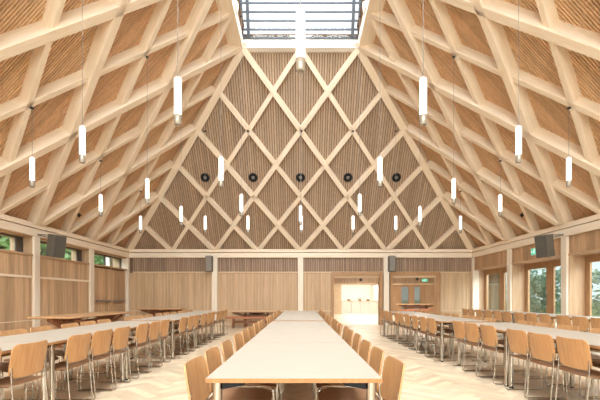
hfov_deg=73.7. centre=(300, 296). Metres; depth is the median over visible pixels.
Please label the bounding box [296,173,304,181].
ceiling vent
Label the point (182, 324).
dining chair
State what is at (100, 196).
diffuser
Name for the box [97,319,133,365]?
dining chair
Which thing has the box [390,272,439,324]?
door frame
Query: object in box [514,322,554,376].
dining chair
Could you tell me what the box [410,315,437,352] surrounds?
dining chair
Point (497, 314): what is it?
dining chair
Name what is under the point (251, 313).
table
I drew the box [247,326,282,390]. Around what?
dining chair
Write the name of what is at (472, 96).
ceiling
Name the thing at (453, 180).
diffuser
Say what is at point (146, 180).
diffuser
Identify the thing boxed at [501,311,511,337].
dining chair
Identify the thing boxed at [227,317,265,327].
bench
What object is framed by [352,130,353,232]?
pendant lamp
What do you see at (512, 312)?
folding table
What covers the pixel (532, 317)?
dining chair
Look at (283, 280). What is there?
wall
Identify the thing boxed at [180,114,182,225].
pendant lamp
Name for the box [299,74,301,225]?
pendant lamp
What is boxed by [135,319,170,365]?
dining chair
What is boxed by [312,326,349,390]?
dining chair
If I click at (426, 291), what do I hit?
door
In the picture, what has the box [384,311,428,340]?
folding table
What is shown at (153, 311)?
table
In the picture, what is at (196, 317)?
dining chair
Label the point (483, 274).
door
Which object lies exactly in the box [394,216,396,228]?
diffuser
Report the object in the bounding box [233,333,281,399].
dining chair
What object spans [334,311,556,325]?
floor
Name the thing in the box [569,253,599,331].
door
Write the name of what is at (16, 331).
dining chair
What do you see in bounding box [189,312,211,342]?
dining chair
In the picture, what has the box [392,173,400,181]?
ceiling vent
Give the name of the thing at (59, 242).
grille
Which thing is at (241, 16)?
pendant lamp
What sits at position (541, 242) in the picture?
grille
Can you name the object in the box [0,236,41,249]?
broadleaf tree
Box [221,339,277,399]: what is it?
dining chair
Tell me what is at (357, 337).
dining chair
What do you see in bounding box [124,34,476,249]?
gable wall
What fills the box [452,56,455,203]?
pendant lamp
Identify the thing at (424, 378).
floor
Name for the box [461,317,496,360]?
dining chair
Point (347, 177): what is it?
ceiling vent
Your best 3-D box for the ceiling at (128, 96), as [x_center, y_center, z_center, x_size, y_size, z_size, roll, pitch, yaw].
[-4.820,-4.973,4.895,6.215,6.701,24.590,0,0,0]
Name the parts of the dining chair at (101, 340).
seat, backrest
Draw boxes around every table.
[0,328,124,399]
[0,342,52,399]
[27,311,133,346]
[68,321,165,380]
[127,316,195,358]
[136,308,185,324]
[162,313,211,347]
[183,311,223,339]
[205,343,382,399]
[230,311,281,326]
[247,329,345,387]
[264,321,331,328]
[274,316,324,320]
[280,313,319,315]
[283,311,316,312]
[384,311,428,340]
[396,304,433,310]
[397,314,451,349]
[415,317,489,361]
[457,322,571,386]
[474,310,513,322]
[492,311,548,323]
[505,331,599,388]
[524,314,593,318]
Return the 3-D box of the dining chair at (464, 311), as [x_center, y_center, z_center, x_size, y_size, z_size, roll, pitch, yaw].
[5.816,0.784,13.680,0.490,0.785,0.450,0,0,1]
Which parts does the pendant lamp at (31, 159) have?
lamp shade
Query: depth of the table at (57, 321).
9.65 m
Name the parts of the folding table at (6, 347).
leg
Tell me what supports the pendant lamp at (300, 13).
hanging from the window at (234, 36)
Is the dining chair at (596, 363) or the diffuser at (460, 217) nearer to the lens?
the dining chair at (596, 363)
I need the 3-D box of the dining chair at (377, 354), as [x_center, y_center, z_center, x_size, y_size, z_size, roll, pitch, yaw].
[0.371,0.784,3.001,0.490,0.785,0.450,0,0,1]
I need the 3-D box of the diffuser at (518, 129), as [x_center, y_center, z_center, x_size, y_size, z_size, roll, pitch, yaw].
[3.600,-2.560,6.600,0.091,0.440,0.092,0,0,0]
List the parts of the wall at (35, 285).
rail, post, wall plate, rail, post, post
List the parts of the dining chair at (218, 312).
backrest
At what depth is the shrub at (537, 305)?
26.43 m
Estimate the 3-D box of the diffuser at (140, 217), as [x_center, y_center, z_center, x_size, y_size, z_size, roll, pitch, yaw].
[-5.540,-2.560,13.850,0.091,0.440,0.092,0,0,0]
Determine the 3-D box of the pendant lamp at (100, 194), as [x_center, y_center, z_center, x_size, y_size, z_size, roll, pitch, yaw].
[-5.470,-2.974,10.950,0.096,1.528,0.094,0,0,0]
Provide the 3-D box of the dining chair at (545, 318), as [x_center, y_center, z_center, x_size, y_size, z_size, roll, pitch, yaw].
[5.821,0.784,9.230,0.490,0.785,0.450,0,0,0]
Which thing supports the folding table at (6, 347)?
on the floor at (424, 378)
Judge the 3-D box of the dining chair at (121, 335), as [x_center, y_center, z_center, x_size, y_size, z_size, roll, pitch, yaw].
[-2.547,0.784,5.273,0.490,0.785,0.450,0,0,0]
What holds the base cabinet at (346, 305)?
on the floor at (344, 318)
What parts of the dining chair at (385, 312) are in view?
backrest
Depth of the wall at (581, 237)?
12.28 m
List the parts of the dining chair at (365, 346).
seat, backrest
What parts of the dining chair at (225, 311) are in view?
backrest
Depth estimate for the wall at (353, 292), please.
33.80 m
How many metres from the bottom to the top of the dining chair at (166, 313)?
0.785 m
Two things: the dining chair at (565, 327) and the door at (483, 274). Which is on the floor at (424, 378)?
the dining chair at (565, 327)
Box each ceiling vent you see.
[200,173,209,181]
[248,173,257,181]
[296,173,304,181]
[343,173,352,181]
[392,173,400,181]
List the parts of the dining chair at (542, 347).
backrest, seat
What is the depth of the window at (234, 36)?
12.17 m
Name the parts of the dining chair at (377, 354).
seat, backrest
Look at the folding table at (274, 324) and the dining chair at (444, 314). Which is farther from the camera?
the dining chair at (444, 314)
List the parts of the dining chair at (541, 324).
backrest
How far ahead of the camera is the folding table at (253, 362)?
2.49 m
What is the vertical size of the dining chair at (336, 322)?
0.785 m
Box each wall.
[0,213,129,332]
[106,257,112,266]
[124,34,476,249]
[129,249,471,324]
[341,285,419,310]
[372,285,377,300]
[471,214,599,322]
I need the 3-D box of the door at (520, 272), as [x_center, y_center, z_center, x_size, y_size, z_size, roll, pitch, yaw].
[7.560,0.030,12.400,0.600,2.300,2.860,0,0,0]
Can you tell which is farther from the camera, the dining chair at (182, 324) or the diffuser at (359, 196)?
the diffuser at (359, 196)
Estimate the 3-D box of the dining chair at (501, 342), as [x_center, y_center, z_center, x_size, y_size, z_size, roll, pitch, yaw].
[3.506,0.784,6.610,0.490,0.785,0.450,0,0,1]
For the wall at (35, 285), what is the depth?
11.26 m
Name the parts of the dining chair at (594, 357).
backrest, seat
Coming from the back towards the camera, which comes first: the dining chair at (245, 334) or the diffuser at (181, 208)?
the diffuser at (181, 208)
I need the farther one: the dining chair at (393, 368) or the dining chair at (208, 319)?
the dining chair at (208, 319)
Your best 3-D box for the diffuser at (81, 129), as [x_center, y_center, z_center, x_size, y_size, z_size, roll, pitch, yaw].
[-3.600,-2.560,6.600,0.091,0.440,0.092,0,0,0]
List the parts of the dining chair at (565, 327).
backrest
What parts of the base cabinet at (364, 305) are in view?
door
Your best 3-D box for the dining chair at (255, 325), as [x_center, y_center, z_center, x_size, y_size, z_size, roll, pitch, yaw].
[-0.454,0.784,5.889,0.490,0.785,0.450,0,0,0]
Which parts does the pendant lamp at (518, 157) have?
lamp shade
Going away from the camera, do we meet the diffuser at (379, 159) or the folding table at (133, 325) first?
the folding table at (133, 325)
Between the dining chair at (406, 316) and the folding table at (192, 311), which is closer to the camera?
the dining chair at (406, 316)
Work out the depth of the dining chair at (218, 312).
11.22 m
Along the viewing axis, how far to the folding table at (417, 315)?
9.16 m
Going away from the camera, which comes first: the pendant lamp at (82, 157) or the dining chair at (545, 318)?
the pendant lamp at (82, 157)
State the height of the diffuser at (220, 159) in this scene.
0.440 m
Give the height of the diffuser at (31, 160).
0.440 m
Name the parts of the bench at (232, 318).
seat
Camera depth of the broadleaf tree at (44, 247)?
20.48 m
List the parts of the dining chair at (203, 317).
backrest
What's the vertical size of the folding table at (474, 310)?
0.740 m
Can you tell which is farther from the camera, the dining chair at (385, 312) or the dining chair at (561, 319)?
the dining chair at (385, 312)
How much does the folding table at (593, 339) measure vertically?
0.740 m
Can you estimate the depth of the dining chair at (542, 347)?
4.29 m
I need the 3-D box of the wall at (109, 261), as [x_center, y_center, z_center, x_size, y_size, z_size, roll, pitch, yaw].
[-8.100,-0.320,25.375,0.200,3.000,17.250,0,0,0]
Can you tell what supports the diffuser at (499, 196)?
attached to the pendant lamp at (500, 194)
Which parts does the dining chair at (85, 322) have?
backrest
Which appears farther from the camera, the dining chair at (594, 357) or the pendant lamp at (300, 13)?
the dining chair at (594, 357)
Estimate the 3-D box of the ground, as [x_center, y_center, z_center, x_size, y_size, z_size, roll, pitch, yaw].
[0.000,1.555,10.000,240.000,0.250,260.000,0,0,0]
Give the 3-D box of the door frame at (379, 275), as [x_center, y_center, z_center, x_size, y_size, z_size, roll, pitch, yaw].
[2.370,0.065,16.925,2.140,2.230,0.370,0,0,0]
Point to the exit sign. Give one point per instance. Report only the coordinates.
(533, 250)
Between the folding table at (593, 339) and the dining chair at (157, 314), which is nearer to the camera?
the folding table at (593, 339)
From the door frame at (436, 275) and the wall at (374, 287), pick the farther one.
the wall at (374, 287)
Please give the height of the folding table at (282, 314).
0.740 m
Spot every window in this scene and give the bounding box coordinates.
[0,229,32,255]
[40,238,89,264]
[94,250,126,269]
[215,0,385,52]
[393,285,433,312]
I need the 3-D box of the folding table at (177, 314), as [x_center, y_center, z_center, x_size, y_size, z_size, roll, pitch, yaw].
[-2.830,0.810,10.110,0.900,0.740,1.694,0,0,0]
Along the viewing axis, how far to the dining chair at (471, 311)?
13.06 m
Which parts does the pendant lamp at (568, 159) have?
lamp shade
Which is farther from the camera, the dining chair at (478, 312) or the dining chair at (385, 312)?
the dining chair at (478, 312)
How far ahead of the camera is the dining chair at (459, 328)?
6.50 m
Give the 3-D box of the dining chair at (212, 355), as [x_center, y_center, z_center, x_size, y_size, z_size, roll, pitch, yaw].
[-0.456,0.784,2.998,0.490,0.785,0.450,0,0,0]
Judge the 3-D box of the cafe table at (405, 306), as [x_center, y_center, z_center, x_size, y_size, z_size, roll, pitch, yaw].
[7.300,0.810,25.300,2.400,0.740,0.800,0,0,0]
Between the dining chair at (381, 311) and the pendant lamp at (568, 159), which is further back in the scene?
the dining chair at (381, 311)
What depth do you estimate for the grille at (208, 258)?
16.43 m
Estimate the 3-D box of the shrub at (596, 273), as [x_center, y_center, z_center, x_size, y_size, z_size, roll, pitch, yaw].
[18.312,-0.101,21.816,4.670,3.713,4.244,0,0,4]
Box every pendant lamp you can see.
[29,107,34,187]
[79,0,85,163]
[99,160,102,216]
[139,191,141,232]
[145,56,148,203]
[174,0,181,125]
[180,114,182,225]
[204,130,206,232]
[219,156,222,187]
[240,15,242,216]
[247,130,248,232]
[296,0,304,73]
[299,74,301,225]
[300,130,302,232]
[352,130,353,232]
[358,15,360,216]
[378,156,381,187]
[394,130,396,232]
[418,114,420,225]
[419,0,426,125]
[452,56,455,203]
[459,191,461,232]
[498,160,501,216]
[515,0,521,163]
[566,107,571,187]
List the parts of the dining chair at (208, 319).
backrest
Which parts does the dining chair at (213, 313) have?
backrest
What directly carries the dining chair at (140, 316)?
on the floor at (424, 378)
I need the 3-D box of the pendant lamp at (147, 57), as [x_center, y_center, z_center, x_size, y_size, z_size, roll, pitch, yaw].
[-3.640,-3.962,9.500,0.096,3.504,0.094,0,0,0]
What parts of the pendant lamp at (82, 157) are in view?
lamp shade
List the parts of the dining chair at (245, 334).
backrest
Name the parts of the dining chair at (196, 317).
backrest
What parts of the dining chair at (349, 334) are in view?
backrest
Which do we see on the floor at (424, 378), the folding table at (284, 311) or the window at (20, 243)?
the folding table at (284, 311)
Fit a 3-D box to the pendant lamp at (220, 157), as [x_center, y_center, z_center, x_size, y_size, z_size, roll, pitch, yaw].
[-1.600,-4.955,8.050,0.096,5.490,0.094,0,0,0]
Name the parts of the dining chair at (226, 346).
backrest, seat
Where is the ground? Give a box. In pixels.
[506,301,599,316]
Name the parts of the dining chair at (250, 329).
backrest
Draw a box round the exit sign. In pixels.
[531,248,535,255]
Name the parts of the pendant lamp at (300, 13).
lamp shade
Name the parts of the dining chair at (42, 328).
backrest, seat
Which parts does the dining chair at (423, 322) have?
backrest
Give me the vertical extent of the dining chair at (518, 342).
0.785 m
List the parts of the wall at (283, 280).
post, wall plate, trim, post, post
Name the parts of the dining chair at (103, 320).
backrest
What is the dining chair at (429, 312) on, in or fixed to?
on the floor at (424, 378)
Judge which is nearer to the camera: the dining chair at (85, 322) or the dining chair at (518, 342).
the dining chair at (518, 342)
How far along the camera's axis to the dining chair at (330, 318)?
7.85 m
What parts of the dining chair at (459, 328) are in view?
backrest, seat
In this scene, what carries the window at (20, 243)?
in the wall at (35, 285)
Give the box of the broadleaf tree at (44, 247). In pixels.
[40,244,69,258]
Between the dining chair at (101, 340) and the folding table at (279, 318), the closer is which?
the dining chair at (101, 340)
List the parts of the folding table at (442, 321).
leg, leg, leg, leg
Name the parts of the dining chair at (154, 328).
seat, backrest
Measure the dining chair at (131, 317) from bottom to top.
0.785 m
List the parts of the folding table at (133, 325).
leg, leg, leg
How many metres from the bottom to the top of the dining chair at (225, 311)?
0.785 m
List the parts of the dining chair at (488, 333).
backrest, seat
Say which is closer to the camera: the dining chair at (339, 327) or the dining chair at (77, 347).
the dining chair at (77, 347)
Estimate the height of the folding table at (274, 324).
0.740 m
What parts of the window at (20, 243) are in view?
frame, sill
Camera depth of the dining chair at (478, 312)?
12.54 m
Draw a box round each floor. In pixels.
[1,325,599,399]
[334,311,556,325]
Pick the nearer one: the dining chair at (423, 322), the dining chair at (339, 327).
the dining chair at (339, 327)
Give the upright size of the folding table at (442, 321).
0.740 m
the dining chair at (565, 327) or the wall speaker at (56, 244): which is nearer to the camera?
the dining chair at (565, 327)
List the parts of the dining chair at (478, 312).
backrest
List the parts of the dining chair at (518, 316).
backrest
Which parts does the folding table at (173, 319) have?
leg, leg, leg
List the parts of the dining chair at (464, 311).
backrest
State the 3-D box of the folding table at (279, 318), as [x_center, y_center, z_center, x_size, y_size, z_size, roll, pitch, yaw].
[-0.020,0.810,8.370,0.960,0.740,1.694,0,0,0]
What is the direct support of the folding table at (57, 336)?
on the floor at (424, 378)
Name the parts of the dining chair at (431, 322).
backrest, seat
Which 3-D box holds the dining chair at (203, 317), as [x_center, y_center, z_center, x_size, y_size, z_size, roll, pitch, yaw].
[-2.513,0.784,9.595,0.490,0.785,0.450,0,0,0]
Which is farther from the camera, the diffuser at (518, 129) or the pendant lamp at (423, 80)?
the diffuser at (518, 129)
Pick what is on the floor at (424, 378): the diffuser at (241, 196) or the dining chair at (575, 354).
the dining chair at (575, 354)
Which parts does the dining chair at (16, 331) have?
backrest, seat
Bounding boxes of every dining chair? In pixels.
[0,329,61,399]
[0,340,47,399]
[0,362,33,399]
[25,332,92,399]
[29,326,83,389]
[55,329,113,399]
[61,323,106,378]
[79,321,111,371]
[80,326,130,389]
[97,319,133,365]
[106,322,149,378]
[124,316,154,357]
[128,321,161,371]
[134,315,162,353]
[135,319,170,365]
[144,314,170,350]
[155,313,179,346]
[157,317,187,357]
[163,312,185,343]
[167,316,194,353]
[170,312,192,341]
[174,314,199,350]
[183,313,206,346]
[184,356,209,399]
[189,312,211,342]
[198,312,215,341]
[201,311,220,338]
[204,346,271,399]
[205,310,223,336]
[213,310,227,335]
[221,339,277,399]
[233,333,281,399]
[241,329,283,399]
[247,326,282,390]
[253,323,258,335]
[257,321,262,331]
[311,329,353,399]
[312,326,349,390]
[314,333,361,399]
[315,339,371,399]
[318,346,383,399]
[328,316,332,326]
[334,321,338,331]
[336,323,342,336]
[380,310,395,336]
[380,356,404,399]
[383,311,402,338]
[387,311,407,340]
[393,312,413,343]
[398,313,420,345]
[403,314,428,348]
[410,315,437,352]
[412,311,433,340]
[418,316,447,356]
[420,312,441,343]
[426,313,449,343]
[426,317,456,360]
[432,314,458,348]
[444,315,471,352]
[451,316,482,356]
[452,320,490,370]
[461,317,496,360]
[462,308,471,318]
[463,322,503,376]
[468,309,474,317]
[475,309,482,333]
[479,324,527,384]
[484,310,498,335]
[492,320,533,370]
[493,310,502,338]
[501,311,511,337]
[505,328,564,398]
[514,312,528,341]
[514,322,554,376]
[526,313,554,345]
[526,332,594,399]
[527,324,579,384]
[538,314,550,322]
[555,315,570,346]
[555,336,599,399]
[556,328,599,396]
[572,316,592,353]
[585,360,599,398]
[590,317,599,352]
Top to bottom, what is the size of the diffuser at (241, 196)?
0.440 m
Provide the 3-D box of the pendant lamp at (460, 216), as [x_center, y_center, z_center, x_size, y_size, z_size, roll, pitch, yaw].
[5.540,-2.936,13.850,0.096,1.452,0.094,0,0,0]
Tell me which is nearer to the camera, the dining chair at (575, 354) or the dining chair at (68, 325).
the dining chair at (575, 354)
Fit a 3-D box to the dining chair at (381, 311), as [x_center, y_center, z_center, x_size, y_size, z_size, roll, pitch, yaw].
[2.646,0.784,11.980,0.490,0.785,0.450,0,0,1]
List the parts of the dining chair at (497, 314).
backrest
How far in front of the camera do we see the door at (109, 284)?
15.31 m
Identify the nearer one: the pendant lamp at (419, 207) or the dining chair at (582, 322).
the dining chair at (582, 322)
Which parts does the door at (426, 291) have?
panel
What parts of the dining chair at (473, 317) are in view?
backrest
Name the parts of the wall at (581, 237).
post, post, wall plate, post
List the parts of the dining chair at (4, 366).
seat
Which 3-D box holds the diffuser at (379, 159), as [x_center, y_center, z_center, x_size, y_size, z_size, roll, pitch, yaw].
[1.600,-2.560,8.050,0.091,0.440,0.092,0,0,0]
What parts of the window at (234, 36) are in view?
trim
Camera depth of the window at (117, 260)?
15.66 m
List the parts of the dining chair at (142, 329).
seat, backrest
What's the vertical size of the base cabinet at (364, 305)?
0.860 m
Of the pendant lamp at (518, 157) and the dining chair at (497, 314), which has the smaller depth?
the pendant lamp at (518, 157)
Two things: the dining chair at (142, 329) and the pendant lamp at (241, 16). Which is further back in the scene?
the pendant lamp at (241, 16)
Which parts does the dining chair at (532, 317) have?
backrest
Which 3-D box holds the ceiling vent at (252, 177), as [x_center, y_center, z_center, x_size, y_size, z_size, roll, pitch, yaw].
[-1.780,-4.484,15.011,0.340,0.298,0.237,0,0,0]
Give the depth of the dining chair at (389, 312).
10.80 m
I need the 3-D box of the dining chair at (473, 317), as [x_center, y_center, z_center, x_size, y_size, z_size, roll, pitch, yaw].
[3.358,0.784,8.068,0.490,0.785,0.450,0,0,1]
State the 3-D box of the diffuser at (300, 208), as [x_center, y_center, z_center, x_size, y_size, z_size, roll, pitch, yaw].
[0.000,-2.560,12.350,0.091,0.440,0.092,0,0,0]
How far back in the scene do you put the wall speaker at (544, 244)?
10.71 m
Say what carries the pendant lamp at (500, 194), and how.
hanging from the ceiling at (472, 96)
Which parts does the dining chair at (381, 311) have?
backrest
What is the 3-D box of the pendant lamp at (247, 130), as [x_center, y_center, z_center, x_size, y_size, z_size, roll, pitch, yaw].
[-1.820,-3.983,13.850,0.096,3.547,0.094,0,0,0]
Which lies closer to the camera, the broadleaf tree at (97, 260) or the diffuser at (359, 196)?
the diffuser at (359, 196)
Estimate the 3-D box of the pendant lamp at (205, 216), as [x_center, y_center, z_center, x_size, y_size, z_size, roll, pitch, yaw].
[-3.300,-3.983,13.850,0.096,3.547,0.094,0,0,0]
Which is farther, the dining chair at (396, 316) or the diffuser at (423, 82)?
the dining chair at (396, 316)
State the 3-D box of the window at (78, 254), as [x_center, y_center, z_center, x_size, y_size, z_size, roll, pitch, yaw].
[-7.545,-1.380,12.400,0.630,0.540,2.900,0,0,0]
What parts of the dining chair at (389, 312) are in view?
backrest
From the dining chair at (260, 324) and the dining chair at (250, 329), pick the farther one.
the dining chair at (260, 324)
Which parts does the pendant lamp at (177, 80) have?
lamp shade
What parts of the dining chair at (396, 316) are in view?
backrest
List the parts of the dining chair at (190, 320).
backrest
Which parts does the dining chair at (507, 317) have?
backrest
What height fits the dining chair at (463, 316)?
0.785 m
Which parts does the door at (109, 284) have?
frame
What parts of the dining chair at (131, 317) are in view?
backrest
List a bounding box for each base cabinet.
[342,301,350,312]
[351,301,359,312]
[360,301,369,312]
[370,301,377,312]
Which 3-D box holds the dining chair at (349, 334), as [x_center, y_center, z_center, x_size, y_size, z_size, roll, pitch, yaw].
[0.378,0.784,4.703,0.490,0.785,0.450,0,0,-1]
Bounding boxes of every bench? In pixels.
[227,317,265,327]
[399,309,419,311]
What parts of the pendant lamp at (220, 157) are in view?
lamp shade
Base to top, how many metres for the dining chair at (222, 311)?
0.785 m
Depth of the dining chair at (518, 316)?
10.24 m
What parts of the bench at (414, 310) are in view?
seat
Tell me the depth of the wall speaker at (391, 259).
16.43 m
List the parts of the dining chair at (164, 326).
seat, backrest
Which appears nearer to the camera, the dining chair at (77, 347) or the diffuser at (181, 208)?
the dining chair at (77, 347)
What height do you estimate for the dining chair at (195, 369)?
0.785 m
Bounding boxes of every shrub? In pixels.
[506,267,560,313]
[592,269,599,315]
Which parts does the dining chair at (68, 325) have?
backrest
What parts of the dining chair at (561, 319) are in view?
backrest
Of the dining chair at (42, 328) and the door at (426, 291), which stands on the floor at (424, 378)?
the dining chair at (42, 328)
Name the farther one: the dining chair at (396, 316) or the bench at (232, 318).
the bench at (232, 318)
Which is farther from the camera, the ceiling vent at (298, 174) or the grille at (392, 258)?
the grille at (392, 258)
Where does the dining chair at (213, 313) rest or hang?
on the floor at (424, 378)
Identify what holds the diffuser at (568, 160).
attached to the pendant lamp at (568, 159)
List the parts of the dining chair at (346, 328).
backrest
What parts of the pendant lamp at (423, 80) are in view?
lamp shade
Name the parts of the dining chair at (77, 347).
seat, backrest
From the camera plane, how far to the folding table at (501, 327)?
5.58 m
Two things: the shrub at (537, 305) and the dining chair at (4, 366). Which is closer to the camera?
the dining chair at (4, 366)
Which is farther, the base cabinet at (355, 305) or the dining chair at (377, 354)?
the base cabinet at (355, 305)
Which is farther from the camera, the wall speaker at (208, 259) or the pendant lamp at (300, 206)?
the wall speaker at (208, 259)
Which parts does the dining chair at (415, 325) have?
backrest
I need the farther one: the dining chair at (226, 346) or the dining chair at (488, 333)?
the dining chair at (488, 333)
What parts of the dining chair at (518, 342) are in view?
backrest, seat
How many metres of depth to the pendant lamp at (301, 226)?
13.82 m
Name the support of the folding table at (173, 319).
on the floor at (424, 378)
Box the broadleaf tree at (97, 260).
[64,249,103,264]
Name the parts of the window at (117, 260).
frame, sill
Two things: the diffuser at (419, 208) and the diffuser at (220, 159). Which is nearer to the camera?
the diffuser at (220, 159)
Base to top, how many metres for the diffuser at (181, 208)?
0.440 m
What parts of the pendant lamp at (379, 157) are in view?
lamp shade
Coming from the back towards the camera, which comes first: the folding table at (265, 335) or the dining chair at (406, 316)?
the dining chair at (406, 316)
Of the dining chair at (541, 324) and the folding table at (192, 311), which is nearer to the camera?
the dining chair at (541, 324)
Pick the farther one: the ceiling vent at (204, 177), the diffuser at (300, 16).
the ceiling vent at (204, 177)
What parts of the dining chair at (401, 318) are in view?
backrest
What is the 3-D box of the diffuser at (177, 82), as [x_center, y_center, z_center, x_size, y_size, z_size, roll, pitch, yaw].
[-1.580,-2.560,5.150,0.091,0.440,0.092,0,0,0]
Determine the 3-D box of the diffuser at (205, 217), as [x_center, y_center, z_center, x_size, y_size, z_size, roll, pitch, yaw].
[-3.300,-2.560,13.850,0.091,0.440,0.092,0,0,0]
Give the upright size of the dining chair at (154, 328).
0.785 m
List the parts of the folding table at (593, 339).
leg, leg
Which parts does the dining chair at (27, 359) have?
seat, backrest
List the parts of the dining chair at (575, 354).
backrest, seat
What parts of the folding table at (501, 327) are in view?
leg, leg, leg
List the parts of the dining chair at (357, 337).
backrest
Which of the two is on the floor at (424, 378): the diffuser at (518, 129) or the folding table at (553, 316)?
the folding table at (553, 316)
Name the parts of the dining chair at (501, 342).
backrest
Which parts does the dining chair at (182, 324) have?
backrest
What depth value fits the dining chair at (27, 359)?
3.44 m
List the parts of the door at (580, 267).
frame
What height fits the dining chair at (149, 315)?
0.785 m
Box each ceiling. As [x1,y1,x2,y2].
[0,0,243,247]
[357,0,599,247]
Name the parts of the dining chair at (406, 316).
backrest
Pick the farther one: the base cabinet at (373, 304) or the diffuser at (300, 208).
the base cabinet at (373, 304)
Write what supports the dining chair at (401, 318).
on the floor at (424, 378)
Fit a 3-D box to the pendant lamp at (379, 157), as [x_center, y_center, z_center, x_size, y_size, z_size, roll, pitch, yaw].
[1.600,-4.955,8.050,0.096,5.490,0.094,0,0,0]
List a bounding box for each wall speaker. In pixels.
[37,234,66,257]
[205,256,212,271]
[388,256,395,271]
[534,234,563,257]
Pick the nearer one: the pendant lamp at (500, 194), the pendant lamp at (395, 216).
the pendant lamp at (500, 194)
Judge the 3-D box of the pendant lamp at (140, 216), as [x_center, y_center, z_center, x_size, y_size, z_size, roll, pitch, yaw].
[-5.540,-2.936,13.850,0.096,1.452,0.094,0,0,0]
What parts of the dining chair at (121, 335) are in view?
seat, backrest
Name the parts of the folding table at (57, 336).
leg, leg, leg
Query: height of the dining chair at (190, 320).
0.785 m
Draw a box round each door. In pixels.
[94,267,124,321]
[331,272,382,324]
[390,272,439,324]
[479,267,506,321]
[512,259,560,327]
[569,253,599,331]
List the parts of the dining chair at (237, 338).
backrest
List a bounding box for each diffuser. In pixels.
[29,158,34,180]
[79,127,84,154]
[99,195,102,211]
[139,216,141,228]
[145,179,148,197]
[174,79,180,113]
[180,207,182,220]
[204,216,206,228]
[219,158,222,179]
[240,195,242,210]
[296,12,304,56]
[299,207,301,220]
[358,195,360,210]
[378,158,381,179]
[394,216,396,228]
[418,207,420,220]
[420,79,426,113]
[452,179,455,197]
[459,216,461,228]
[498,195,501,211]
[516,127,521,154]
[566,158,571,180]
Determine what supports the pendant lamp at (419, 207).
hanging from the ceiling at (472, 96)
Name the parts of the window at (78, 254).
frame, sill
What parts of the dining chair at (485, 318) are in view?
backrest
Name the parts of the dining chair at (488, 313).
backrest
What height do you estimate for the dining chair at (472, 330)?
0.785 m
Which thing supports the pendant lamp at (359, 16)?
hanging from the window at (234, 36)
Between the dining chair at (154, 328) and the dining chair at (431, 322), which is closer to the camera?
the dining chair at (154, 328)
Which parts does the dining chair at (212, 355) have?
backrest, seat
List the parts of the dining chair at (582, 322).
backrest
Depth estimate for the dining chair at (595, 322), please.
7.60 m
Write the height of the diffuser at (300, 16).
0.440 m
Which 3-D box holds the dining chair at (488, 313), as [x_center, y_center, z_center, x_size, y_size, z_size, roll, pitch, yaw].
[5.806,0.784,11.958,0.490,0.785,0.450,0,0,-1]
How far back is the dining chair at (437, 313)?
10.33 m
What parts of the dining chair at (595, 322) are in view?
backrest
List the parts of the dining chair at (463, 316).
seat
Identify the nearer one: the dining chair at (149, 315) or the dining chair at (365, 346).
the dining chair at (365, 346)
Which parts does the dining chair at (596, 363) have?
seat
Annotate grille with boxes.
[53,235,66,257]
[206,256,210,270]
[390,256,394,270]
[534,235,547,257]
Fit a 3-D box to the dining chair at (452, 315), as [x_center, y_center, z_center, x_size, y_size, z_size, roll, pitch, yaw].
[3.364,0.784,9.246,0.490,0.785,0.450,0,0,-1]
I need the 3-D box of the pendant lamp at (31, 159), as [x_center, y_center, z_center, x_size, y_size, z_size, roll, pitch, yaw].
[-5.400,-3.012,8.050,0.096,1.603,0.094,0,0,0]
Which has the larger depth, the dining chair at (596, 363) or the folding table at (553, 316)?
the folding table at (553, 316)
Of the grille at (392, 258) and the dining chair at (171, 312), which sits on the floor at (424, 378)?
the dining chair at (171, 312)
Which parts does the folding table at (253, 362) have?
leg, leg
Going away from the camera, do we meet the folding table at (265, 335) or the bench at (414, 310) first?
the folding table at (265, 335)
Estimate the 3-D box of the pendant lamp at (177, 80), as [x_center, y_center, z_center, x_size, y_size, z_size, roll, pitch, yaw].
[-1.580,-4.955,5.150,0.096,5.490,0.094,0,0,0]
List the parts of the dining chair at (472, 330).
backrest, seat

